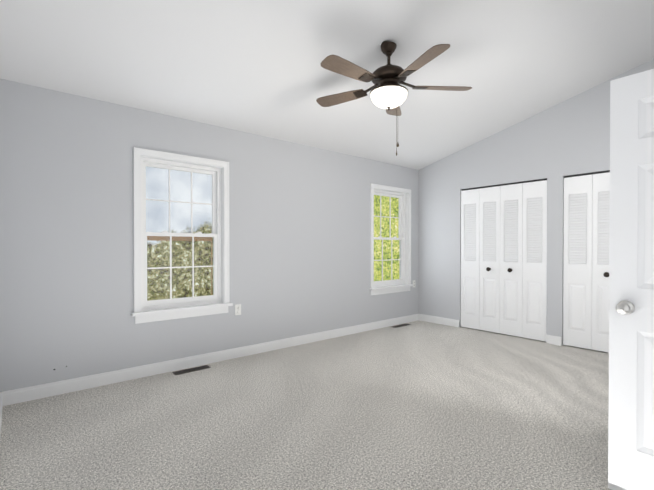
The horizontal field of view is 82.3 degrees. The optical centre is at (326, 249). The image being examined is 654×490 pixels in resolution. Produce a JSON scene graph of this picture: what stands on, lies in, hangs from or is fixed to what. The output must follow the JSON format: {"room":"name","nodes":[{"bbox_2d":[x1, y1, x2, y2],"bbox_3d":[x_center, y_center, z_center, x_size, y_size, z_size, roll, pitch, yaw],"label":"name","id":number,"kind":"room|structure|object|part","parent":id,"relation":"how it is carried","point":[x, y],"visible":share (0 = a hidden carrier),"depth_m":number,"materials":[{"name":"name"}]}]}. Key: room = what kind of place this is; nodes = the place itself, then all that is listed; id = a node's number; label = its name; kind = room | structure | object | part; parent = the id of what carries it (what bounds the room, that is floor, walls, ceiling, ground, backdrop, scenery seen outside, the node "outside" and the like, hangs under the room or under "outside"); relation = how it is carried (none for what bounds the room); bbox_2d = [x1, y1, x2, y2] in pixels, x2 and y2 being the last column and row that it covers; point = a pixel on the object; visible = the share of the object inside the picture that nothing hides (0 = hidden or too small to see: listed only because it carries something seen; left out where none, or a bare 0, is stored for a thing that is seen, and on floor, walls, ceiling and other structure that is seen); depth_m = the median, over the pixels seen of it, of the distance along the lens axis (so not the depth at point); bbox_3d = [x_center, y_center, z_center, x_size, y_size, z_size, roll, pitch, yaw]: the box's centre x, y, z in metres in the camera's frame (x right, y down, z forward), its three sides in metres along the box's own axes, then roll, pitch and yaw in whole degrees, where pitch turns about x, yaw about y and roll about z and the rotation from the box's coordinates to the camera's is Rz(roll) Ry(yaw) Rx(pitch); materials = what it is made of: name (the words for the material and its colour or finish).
{"room":"empty bedroom","nodes":[
{"label":"empty bedroom","id":0,"kind":"room"},
{"bbox_2d":[0,79,418,391],"bbox_3d":[-0.526,-0.192,4.508,5.460,2.700,0.150,0,1,-40],"label":"wall","id":1,"kind":"structure","parent":0,"point":[299,239],"depth_m":3.37,"materials":[{"name":"grey paint"}]},
{"bbox_2d":[131,147,232,323],"bbox_3d":[-1.427,-0.129,3.712,0.960,1.591,0.200,0,1,-40],"label":"window","id":2,"kind":"structure","parent":1,"relation":"in","point":[162,309],"depth_m":3.70,"materials":[{"name":"white wood"}]},
{"bbox_2d":[2,314,418,405],"bbox_3d":[-0.472,1.106,4.453,5.160,0.105,0.018,0,1,-40],"label":"baseboard","id":3,"kind":"structure","parent":1,"relation":"attached to","point":[19,395],"depth_m":3.60,"materials":[{"name":"white wood"}]},
{"bbox_2d":[235,304,240,314],"bbox_3d":[-0.961,0.647,4.044,0.070,0.114,0.010,0,1,-40],"label":"electrical outlet","id":4,"kind":"object","parent":1,"relation":"attached to","point":[237,309],"visible":1,"depth_m":4.04,"materials":[{"name":"white plastic"}]},
{"bbox_2d":[369,183,413,294],"bbox_3d":[0.942,-0.151,5.704,0.960,1.606,0.200,0,1,-40],"label":"window","id":5,"kind":"structure","parent":1,"relation":"in","point":[402,283],"depth_m":5.82,"materials":[{"name":"white wood"}]},
{"bbox_2d":[0,320,610,489],"bbox_3d":[1.106,1.218,3.160,6.210,0.100,4.330,0,1,-40],"label":"floor","id":6,"kind":"structure","parent":0,"point":[419,405],"depth_m":2.54,"materials":[{"name":"grey carpet"}]},
{"bbox_2d":[172,365,210,374],"bbox_3d":[-1.308,1.162,3.622,0.340,0.004,0.100,0,1,-40],"label":"floor vent","id":7,"kind":"object","parent":6,"relation":"in","point":[191,370],"visible":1,"depth_m":3.61,"materials":[{"name":"brown metal"}]},
{"bbox_2d":[391,324,410,327],"bbox_3d":[1.121,1.148,5.667,0.370,0.004,0.100,0,1,-40],"label":"floor vent","id":8,"kind":"object","parent":6,"relation":"in","point":[401,325],"visible":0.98,"depth_m":5.67,"materials":[{"name":"brown metal"}]},
{"bbox_2d":[0,0,653,169],"bbox_3d":[1.106,-1.830,3.138,6.210,1.168,4.330,0,1,-40],"label":"ceiling","id":9,"kind":"structure","parent":0,"point":[252,66],"depth_m":3.13,"materials":[{"name":"white paint"}]},
{"bbox_2d":[316,41,471,155],"bbox_3d":[0.464,-1.222,3.022,1.263,0.943,1.322,0,1,-40],"label":"fan","id":10,"kind":"object","parent":9,"relation":"hanging from","point":[389,93],"visible":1,"depth_m":2.96,"materials":[{"name":"brown wood"}]},
{"bbox_3d":[0.505,-1.222,3.057,0.300,0.118,0.300,0,1,-40],"label":"lamp shade","id":11,"kind":"part","parent":10,"relation":"part of","materials":[{"name":"white glass"}]},
{"bbox_2d":[419,59,653,345],"bbox_3d":[3.148,-0.694,4.765,0.800,3.700,4.180,0,1,-40],"label":"wall","id":12,"kind":"structure","parent":0,"point":[555,146],"depth_m":4.87,"materials":[{"name":"grey paint"}]},
{"bbox_2d":[419,314,561,345],"bbox_3d":[2.787,1.105,4.572,0.018,0.105,4.030,0,1,-40],"label":"baseboard","id":13,"kind":"structure","parent":12,"relation":"attached to","point":[553,340],"depth_m":5.66,"materials":[{"name":"white wood"}]},
{"bbox_2d":[461,180,546,340],"bbox_3d":[2.353,0.135,5.097,0.081,2.010,1.166,0,1,-40],"label":"closet door","id":14,"kind":"structure","parent":12,"relation":"in","point":[503,259],"depth_m":5.05,"materials":[{"name":"white paint"}]},
{"bbox_2d":[563,172,609,352],"bbox_3d":[3.223,0.143,4.063,0.081,2.010,1.168,0,1,-40],"label":"closet door","id":15,"kind":"structure","parent":12,"relation":"in","point":[586,263],"depth_m":4.34,"materials":[{"name":"white paint"}]},
{"bbox_3d":[-1.166,-0.667,1.139,0.150,3.700,4.180,0,1,-40],"label":"wall","id":16,"kind":"structure","parent":0,"visible":0},
{"bbox_2d":[0,392,1,436],"bbox_3d":[-1.149,1.129,1.263,0.018,0.105,4.030,0,1,-40],"label":"baseboard","id":17,"kind":"structure","parent":16,"relation":"attached to","point":[0,411],"depth_m":2.57,"materials":[{"name":"white wood"}]},
{"label":"outside","id":18,"kind":"structure","parent":0,"visible":0},
{"bbox_2d":[146,167,398,300],"bbox_3d":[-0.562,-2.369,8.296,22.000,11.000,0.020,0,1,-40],"label":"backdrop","id":19,"kind":"structure","parent":18,"point":[186,178],"depth_m":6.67,"materials":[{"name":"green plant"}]},
{"bbox_3d":[2.163,-0.669,1.305,5.160,3.700,0.150,0,1,-40],"label":"wall","id":20,"kind":"structure","parent":0,"visible":0},
{"bbox_2d":[608,69,653,489],"bbox_3d":[1.644,0.175,1.535,0.182,1.990,0.792,0,1,-40],"label":"entry door","id":21,"kind":"structure","parent":20,"relation":"in","point":[631,366],"depth_m":1.76,"materials":[{"name":"white paint"}]}
]}

